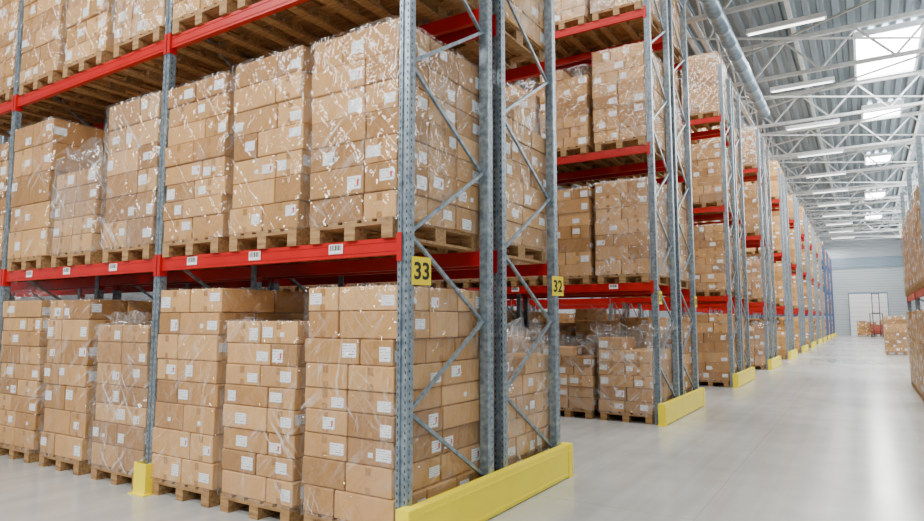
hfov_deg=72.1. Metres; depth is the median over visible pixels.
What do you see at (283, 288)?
load
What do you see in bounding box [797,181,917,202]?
brace
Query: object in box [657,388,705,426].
guard
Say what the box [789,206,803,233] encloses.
load
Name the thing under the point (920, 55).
brace
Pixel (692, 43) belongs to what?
roof purlin
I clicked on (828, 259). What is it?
rack
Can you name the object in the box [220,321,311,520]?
load
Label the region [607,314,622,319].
load
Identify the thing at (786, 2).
roof purlin
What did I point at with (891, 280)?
wall
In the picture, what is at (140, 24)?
load
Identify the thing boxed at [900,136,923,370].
rack
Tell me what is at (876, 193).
window
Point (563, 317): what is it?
load
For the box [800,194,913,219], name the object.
roof truss
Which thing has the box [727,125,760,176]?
load
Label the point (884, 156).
window
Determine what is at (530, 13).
load
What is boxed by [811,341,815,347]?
guard
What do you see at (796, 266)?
rack
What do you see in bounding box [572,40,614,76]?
load
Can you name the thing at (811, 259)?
load
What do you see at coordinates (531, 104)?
load
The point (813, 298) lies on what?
load
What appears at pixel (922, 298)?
wall
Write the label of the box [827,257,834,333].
rack
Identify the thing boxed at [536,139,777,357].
rack
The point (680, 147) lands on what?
load
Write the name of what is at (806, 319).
load
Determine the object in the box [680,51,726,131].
load
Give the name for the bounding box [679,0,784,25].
roof truss
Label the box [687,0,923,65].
brace
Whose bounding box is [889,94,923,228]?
roof purlin
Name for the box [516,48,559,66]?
load
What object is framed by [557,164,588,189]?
load
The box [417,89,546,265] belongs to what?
load
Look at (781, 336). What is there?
load
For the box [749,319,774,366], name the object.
load
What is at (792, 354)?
guard
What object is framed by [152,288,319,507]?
load
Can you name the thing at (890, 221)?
brace
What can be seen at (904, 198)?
brace
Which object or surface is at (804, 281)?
load
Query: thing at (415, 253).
load
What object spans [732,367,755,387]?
guard
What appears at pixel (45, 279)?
load
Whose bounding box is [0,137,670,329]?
wall
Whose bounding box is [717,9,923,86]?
roof truss
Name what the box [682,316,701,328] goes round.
load
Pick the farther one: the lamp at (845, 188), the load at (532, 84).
the lamp at (845, 188)
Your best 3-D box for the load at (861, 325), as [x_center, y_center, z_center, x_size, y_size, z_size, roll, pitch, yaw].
[39.554,6.730,62.778,0.872,1.495,1.201,-3,-6,32]
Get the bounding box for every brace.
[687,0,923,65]
[726,53,923,122]
[759,105,923,147]
[778,142,923,170]
[787,163,917,189]
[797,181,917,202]
[804,198,907,214]
[808,209,908,223]
[815,221,892,231]
[815,228,899,238]
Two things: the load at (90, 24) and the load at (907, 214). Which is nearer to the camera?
the load at (90, 24)
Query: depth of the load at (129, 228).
6.25 m
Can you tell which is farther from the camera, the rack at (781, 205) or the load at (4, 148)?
the rack at (781, 205)
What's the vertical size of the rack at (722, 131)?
7.750 m
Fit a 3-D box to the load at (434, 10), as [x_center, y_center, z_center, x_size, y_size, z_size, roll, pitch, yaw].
[-0.502,-2.982,5.415,0.930,1.516,1.268,-3,-6,32]
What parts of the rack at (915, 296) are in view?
upright frame, upright frame, upright frame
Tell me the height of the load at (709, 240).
1.736 m
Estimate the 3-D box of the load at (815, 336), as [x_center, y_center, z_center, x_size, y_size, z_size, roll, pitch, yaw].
[22.878,4.890,41.824,0.861,1.215,1.200,-3,-6,32]
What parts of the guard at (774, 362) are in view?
post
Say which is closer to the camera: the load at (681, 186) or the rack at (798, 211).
the load at (681, 186)
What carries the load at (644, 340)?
on the floor
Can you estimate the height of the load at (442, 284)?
1.574 m
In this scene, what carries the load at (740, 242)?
on the rack at (741, 221)
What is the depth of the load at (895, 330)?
28.81 m
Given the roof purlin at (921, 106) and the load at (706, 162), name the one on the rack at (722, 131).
the load at (706, 162)
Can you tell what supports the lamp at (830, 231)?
hanging from the ceiling
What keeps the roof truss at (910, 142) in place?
attached to the wall at (137, 296)
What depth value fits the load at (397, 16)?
6.43 m
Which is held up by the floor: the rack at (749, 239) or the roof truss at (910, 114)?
the rack at (749, 239)
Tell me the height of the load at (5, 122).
1.516 m
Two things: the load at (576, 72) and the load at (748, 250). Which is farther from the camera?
the load at (748, 250)
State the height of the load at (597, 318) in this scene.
1.766 m
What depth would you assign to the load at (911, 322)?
14.21 m
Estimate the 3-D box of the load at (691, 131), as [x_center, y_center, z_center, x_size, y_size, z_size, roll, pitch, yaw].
[6.102,-3.922,17.779,0.857,1.315,1.200,-3,-6,32]
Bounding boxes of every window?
[853,18,923,80]
[861,99,903,119]
[864,151,892,164]
[864,189,885,198]
[865,214,882,218]
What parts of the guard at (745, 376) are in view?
post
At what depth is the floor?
6.68 m
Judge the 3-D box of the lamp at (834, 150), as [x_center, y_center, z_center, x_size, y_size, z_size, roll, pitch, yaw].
[16.851,-5.814,29.956,1.900,1.705,0.220,-3,-6,32]
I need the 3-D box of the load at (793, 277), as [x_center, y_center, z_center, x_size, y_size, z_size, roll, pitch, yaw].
[16.189,1.585,31.507,0.867,1.615,1.200,-3,-6,32]
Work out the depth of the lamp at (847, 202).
42.76 m
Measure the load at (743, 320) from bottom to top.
1.575 m
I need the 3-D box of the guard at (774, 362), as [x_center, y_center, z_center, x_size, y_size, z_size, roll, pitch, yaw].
[10.339,3.371,20.983,0.134,0.318,2.740,-3,-6,32]
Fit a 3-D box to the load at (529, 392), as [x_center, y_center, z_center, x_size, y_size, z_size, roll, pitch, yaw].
[0.235,1.342,6.175,0.940,1.570,1.275,-3,-6,32]
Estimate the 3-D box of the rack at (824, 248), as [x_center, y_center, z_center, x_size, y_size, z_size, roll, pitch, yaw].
[28.303,2.864,55.113,5.830,7.750,1.190,-3,-6,32]
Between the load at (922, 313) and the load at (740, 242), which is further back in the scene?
the load at (740, 242)
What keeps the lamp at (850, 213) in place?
hanging from the ceiling
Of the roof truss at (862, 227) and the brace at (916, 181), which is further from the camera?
the roof truss at (862, 227)
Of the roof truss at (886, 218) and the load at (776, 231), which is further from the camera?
the roof truss at (886, 218)
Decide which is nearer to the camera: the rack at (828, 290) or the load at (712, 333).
the load at (712, 333)
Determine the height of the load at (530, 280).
1.676 m
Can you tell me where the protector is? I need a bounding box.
[128,460,153,496]
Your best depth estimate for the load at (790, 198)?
31.25 m
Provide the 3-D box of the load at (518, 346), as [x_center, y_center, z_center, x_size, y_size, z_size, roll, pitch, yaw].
[1.207,1.828,11.242,0.942,1.556,1.278,-3,-6,32]
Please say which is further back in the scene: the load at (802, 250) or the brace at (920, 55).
the load at (802, 250)
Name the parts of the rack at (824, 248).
upright frame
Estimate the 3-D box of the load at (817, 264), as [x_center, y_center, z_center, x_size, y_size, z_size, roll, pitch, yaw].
[26.224,1.008,47.506,0.872,1.495,1.201,-3,-6,32]
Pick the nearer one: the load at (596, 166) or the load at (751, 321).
the load at (596, 166)
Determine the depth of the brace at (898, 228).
61.59 m
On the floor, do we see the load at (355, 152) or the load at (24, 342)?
the load at (24, 342)
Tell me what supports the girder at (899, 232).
attached to the wall at (891, 280)
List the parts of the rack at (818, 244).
upright frame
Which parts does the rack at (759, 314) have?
upright frame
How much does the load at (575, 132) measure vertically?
1.516 m
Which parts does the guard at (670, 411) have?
post, post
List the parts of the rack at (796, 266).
upright frame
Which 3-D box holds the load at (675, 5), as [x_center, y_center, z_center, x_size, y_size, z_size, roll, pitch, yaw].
[3.558,-4.607,12.021,0.938,1.596,1.277,-3,-6,32]
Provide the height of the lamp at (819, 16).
1.705 m
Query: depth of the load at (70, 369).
6.59 m
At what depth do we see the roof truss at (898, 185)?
39.01 m
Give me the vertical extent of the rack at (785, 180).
7.750 m
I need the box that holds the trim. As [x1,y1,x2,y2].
[831,255,903,268]
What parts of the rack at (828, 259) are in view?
upright frame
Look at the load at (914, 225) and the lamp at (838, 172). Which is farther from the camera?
the lamp at (838, 172)
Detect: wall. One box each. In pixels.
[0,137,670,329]
[685,227,914,334]
[920,296,923,309]
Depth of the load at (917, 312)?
12.48 m
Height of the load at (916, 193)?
1.766 m
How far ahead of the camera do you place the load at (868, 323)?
63.07 m
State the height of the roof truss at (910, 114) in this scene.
1.300 m
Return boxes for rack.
[0,0,493,520]
[0,0,562,470]
[265,0,679,424]
[505,0,698,395]
[507,63,741,386]
[507,81,750,370]
[522,129,772,369]
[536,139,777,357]
[642,168,791,358]
[651,174,794,349]
[684,194,803,352]
[684,202,805,344]
[702,212,812,347]
[708,215,813,341]
[723,226,818,343]
[742,236,823,341]
[742,239,824,336]
[749,245,828,339]
[752,248,828,333]
[761,252,831,334]
[762,259,832,333]
[772,230,820,338]
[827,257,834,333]
[827,264,834,328]
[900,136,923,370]
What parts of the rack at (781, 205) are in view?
upright frame, upright frame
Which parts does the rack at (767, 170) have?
upright frame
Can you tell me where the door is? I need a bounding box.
[848,292,888,335]
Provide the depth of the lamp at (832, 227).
60.17 m
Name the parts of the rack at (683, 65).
upright post, upright post, upright post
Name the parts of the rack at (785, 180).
upright frame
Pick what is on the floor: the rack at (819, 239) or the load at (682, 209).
the rack at (819, 239)
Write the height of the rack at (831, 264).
7.750 m
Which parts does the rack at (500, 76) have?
upright post, upright post, upright post, upright post, upright post, upright post, upright post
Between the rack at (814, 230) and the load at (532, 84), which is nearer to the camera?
the load at (532, 84)
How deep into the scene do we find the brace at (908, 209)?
51.93 m
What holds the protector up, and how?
on the floor
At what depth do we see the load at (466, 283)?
11.43 m
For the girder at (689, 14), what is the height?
1.220 m
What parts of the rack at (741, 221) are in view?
upright frame, upright frame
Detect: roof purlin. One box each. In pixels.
[679,17,745,127]
[783,0,842,229]
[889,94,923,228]
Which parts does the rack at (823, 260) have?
upright frame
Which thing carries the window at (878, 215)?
attached to the ceiling
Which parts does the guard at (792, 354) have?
post, rail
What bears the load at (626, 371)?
on the floor
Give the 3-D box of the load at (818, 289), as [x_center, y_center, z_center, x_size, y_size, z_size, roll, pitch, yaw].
[26.224,3.019,47.316,0.872,1.735,1.207,-3,-6,32]
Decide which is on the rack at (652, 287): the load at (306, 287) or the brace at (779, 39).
the load at (306, 287)
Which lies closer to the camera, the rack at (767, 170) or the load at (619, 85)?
the load at (619, 85)
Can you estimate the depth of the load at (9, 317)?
7.85 m
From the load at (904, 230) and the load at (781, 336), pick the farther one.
the load at (781, 336)
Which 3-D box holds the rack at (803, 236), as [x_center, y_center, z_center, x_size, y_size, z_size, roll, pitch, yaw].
[17.520,1.259,38.132,5.830,7.750,1.190,-3,-6,32]
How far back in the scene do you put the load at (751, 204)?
20.58 m
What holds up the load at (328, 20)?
on the rack at (412, 270)
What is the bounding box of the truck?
[869,293,883,336]
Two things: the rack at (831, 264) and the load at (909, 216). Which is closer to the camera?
the load at (909, 216)
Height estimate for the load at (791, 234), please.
1.615 m
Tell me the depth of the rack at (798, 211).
32.91 m
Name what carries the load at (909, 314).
on the floor
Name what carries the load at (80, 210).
on the rack at (412, 270)
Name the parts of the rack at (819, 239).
upright frame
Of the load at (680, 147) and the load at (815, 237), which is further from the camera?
the load at (815, 237)
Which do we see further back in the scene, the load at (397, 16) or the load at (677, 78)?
the load at (677, 78)
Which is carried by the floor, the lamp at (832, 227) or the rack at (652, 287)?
the rack at (652, 287)
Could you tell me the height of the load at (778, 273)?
1.735 m
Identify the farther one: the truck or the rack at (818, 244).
the truck
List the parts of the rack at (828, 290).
upright frame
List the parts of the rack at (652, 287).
upright post, upright post, upright post, upright post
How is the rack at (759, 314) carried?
on the floor
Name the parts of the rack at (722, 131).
upright frame, upright frame, upright frame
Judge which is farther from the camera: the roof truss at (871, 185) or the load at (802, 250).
the roof truss at (871, 185)
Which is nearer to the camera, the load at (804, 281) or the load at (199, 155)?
the load at (199, 155)
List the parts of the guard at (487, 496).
post, post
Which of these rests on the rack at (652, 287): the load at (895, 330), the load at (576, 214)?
the load at (576, 214)
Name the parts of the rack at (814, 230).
upright frame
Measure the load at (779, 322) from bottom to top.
1.575 m
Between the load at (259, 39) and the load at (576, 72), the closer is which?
the load at (259, 39)
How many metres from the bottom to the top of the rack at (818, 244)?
7.750 m
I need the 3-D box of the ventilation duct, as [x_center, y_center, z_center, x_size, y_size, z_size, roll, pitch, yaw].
[6.754,-6.903,16.553,0.420,2.160,15.980,-3,-6,32]
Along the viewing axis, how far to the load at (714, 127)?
21.46 m
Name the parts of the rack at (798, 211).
upright frame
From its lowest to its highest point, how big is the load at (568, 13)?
1.676 m
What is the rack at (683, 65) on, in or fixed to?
on the floor
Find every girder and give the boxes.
[679,0,820,240]
[897,154,923,239]
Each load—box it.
[0,0,103,125]
[0,112,47,136]
[0,142,94,278]
[0,300,128,462]
[7,118,142,276]
[9,317,43,317]
[19,0,148,118]
[20,279,59,281]
[39,299,152,475]
[50,141,193,273]
[62,0,200,99]
[91,312,151,488]
[101,92,250,269]
[111,0,257,83]
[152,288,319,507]
[162,72,318,265]
[172,0,324,63]
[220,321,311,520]
[229,46,392,261]
[238,0,394,46]
[279,286,308,291]
[299,284,330,291]
[302,285,479,520]
[309,18,478,255]
[331,283,362,286]
[342,246,447,260]
[354,0,478,21]
[367,282,434,287]
[395,14,470,63]
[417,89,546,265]
[418,0,543,69]
[420,280,473,288]
[447,278,507,288]
[478,319,548,471]
[479,310,516,330]
[493,256,542,286]
[493,327,565,353]
[505,78,540,91]
[505,82,561,173]
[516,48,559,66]
[522,311,547,330]
[527,53,584,81]
[529,323,579,344]
[536,333,600,418]
[540,70,610,171]
[543,187,608,285]
[547,313,575,322]
[554,0,608,56]
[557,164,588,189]
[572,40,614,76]
[574,158,634,185]
[575,309,626,352]
[590,0,661,45]
[590,325,673,424]
[592,42,665,165]
[594,177,668,285]
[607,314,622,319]
[622,0,680,64]
[625,108,684,178]
[626,317,692,398]
[628,189,688,288]
[655,169,686,215]
[662,63,683,121]
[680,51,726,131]
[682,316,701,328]
[684,129,700,144]
[684,141,730,214]
[687,223,733,296]
[690,314,737,386]
[700,126,727,149]
[702,150,739,221]
[704,236,742,298]
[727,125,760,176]
[731,183,763,236]
[733,319,746,369]
[738,141,765,184]
[741,193,768,240]
[741,248,758,253]
[742,258,766,301]
[744,322,768,369]
[746,253,771,302]
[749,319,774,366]
[755,160,779,203]
[758,211,781,252]
[770,263,783,305]
[773,320,788,339]
[773,326,786,358]
[776,195,793,222]
[776,232,795,263]
[779,317,799,352]
[785,275,797,308]
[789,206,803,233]
[791,249,805,272]
[794,280,807,309]
[801,224,811,245]
[803,254,812,278]
[804,285,814,311]
[805,318,809,347]
[810,237,817,253]
[812,264,818,283]
[813,319,821,338]
[814,329,816,343]
[818,289,820,312]
[857,321,866,335]
[867,322,876,335]
[883,316,908,354]
[901,228,908,296]
[903,218,910,294]
[905,319,908,338]
[906,210,913,293]
[907,312,914,387]
[908,210,917,291]
[910,318,916,391]
[911,200,921,289]
[912,313,919,395]
[914,185,923,287]
[915,310,923,399]
[919,318,923,401]
[921,312,923,341]
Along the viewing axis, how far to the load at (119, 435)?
6.05 m
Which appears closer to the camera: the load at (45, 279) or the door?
the load at (45, 279)
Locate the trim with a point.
(881, 261)
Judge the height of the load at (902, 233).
1.616 m
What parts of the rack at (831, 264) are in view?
upright frame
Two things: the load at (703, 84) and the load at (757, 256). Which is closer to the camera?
the load at (703, 84)
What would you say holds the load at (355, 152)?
on the rack at (412, 270)
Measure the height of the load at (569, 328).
1.516 m
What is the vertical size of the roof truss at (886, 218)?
1.300 m
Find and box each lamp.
[746,7,826,36]
[770,45,834,92]
[786,89,839,130]
[797,125,843,157]
[806,143,845,177]
[812,168,848,193]
[818,183,849,205]
[822,199,851,216]
[825,205,852,225]
[829,226,853,232]
[831,227,854,238]
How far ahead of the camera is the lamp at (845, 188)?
38.47 m
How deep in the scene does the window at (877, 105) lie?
28.27 m
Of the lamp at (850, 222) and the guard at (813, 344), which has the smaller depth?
the guard at (813, 344)
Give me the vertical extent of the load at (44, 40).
1.516 m
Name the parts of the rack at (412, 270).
upright post, upright post, upright post, upright post, upright post, upright post, upright post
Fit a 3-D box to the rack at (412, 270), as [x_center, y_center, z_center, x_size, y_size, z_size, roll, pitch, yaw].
[-5.263,-1.561,8.302,12.406,7.750,1.220,-3,-6,32]
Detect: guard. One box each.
[396,442,573,520]
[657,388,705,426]
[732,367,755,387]
[768,356,781,369]
[788,349,797,359]
[802,344,808,352]
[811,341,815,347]
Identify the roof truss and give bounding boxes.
[558,140,923,187]
[592,110,923,180]
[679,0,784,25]
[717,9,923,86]
[726,70,923,130]
[787,180,914,208]
[788,162,923,195]
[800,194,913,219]
[808,206,908,227]
[811,216,901,235]
[815,224,901,241]
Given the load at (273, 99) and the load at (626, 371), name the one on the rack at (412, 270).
the load at (273, 99)
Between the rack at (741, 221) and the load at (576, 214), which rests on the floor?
the rack at (741, 221)
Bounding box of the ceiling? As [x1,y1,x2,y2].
[558,0,923,231]
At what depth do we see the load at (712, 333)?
14.98 m
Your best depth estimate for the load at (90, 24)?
7.07 m
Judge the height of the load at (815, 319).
1.615 m
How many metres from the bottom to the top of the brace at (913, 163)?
0.110 m
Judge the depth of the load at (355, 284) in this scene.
12.82 m
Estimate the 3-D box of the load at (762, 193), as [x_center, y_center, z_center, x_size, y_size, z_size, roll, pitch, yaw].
[10.248,-1.480,22.355,0.869,1.715,1.200,-3,-6,32]
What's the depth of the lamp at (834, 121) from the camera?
25.47 m
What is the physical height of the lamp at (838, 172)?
1.705 m
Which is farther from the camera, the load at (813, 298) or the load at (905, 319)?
the load at (905, 319)
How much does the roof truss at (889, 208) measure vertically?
1.300 m
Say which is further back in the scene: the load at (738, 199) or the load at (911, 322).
the load at (738, 199)
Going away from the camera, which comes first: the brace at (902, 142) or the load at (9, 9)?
the load at (9, 9)
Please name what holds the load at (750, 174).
on the rack at (767, 170)
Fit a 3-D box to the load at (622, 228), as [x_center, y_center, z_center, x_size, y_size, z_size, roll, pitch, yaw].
[2.810,-0.418,10.435,0.933,1.636,1.268,-3,-6,32]
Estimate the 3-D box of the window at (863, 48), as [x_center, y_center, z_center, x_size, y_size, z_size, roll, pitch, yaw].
[14.930,-7.300,22.344,1.940,0.180,4.540,-3,-6,32]
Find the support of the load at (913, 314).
on the floor
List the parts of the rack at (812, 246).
upright frame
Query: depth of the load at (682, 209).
11.61 m
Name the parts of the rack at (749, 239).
upright frame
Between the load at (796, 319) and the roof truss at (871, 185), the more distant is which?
the roof truss at (871, 185)
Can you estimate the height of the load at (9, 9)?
1.516 m
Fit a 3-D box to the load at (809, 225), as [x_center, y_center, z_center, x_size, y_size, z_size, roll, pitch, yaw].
[22.880,-1.681,42.445,0.872,1.495,1.201,-3,-6,32]
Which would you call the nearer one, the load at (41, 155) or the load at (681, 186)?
the load at (41, 155)
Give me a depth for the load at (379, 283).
12.46 m
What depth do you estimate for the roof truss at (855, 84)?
25.00 m
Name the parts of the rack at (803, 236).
upright frame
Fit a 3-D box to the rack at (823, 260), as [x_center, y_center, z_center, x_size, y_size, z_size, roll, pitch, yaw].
[27.555,2.753,53.935,5.830,7.750,1.190,-3,-6,32]
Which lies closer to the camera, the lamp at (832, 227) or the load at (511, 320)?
the load at (511, 320)
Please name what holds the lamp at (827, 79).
hanging from the ceiling
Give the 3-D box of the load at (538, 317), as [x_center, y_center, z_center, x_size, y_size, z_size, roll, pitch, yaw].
[1.133,1.899,12.944,0.934,1.736,1.271,-3,-6,32]
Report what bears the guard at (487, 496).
on the floor
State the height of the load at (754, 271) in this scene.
1.574 m
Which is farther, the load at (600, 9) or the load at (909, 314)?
the load at (909, 314)
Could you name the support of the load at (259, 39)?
on the rack at (412, 270)
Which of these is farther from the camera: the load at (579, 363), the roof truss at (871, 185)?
the roof truss at (871, 185)
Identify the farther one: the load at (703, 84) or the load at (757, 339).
the load at (757, 339)
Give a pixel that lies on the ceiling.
(786, 60)
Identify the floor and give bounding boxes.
[0,335,923,520]
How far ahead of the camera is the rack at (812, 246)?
41.69 m
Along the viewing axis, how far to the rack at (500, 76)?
6.34 m
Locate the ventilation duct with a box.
[698,0,769,117]
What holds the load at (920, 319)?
on the floor
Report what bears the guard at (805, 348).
on the floor
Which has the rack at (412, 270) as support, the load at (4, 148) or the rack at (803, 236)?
the load at (4, 148)
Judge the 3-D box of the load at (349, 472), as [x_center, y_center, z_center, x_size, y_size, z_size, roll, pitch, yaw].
[-0.504,1.115,5.028,0.948,1.806,1.274,-3,-6,32]
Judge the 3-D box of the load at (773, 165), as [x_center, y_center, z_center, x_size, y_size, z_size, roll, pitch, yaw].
[12.844,-3.234,26.647,0.867,1.615,1.200,-3,-6,32]
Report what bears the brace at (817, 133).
attached to the roof truss at (910, 114)

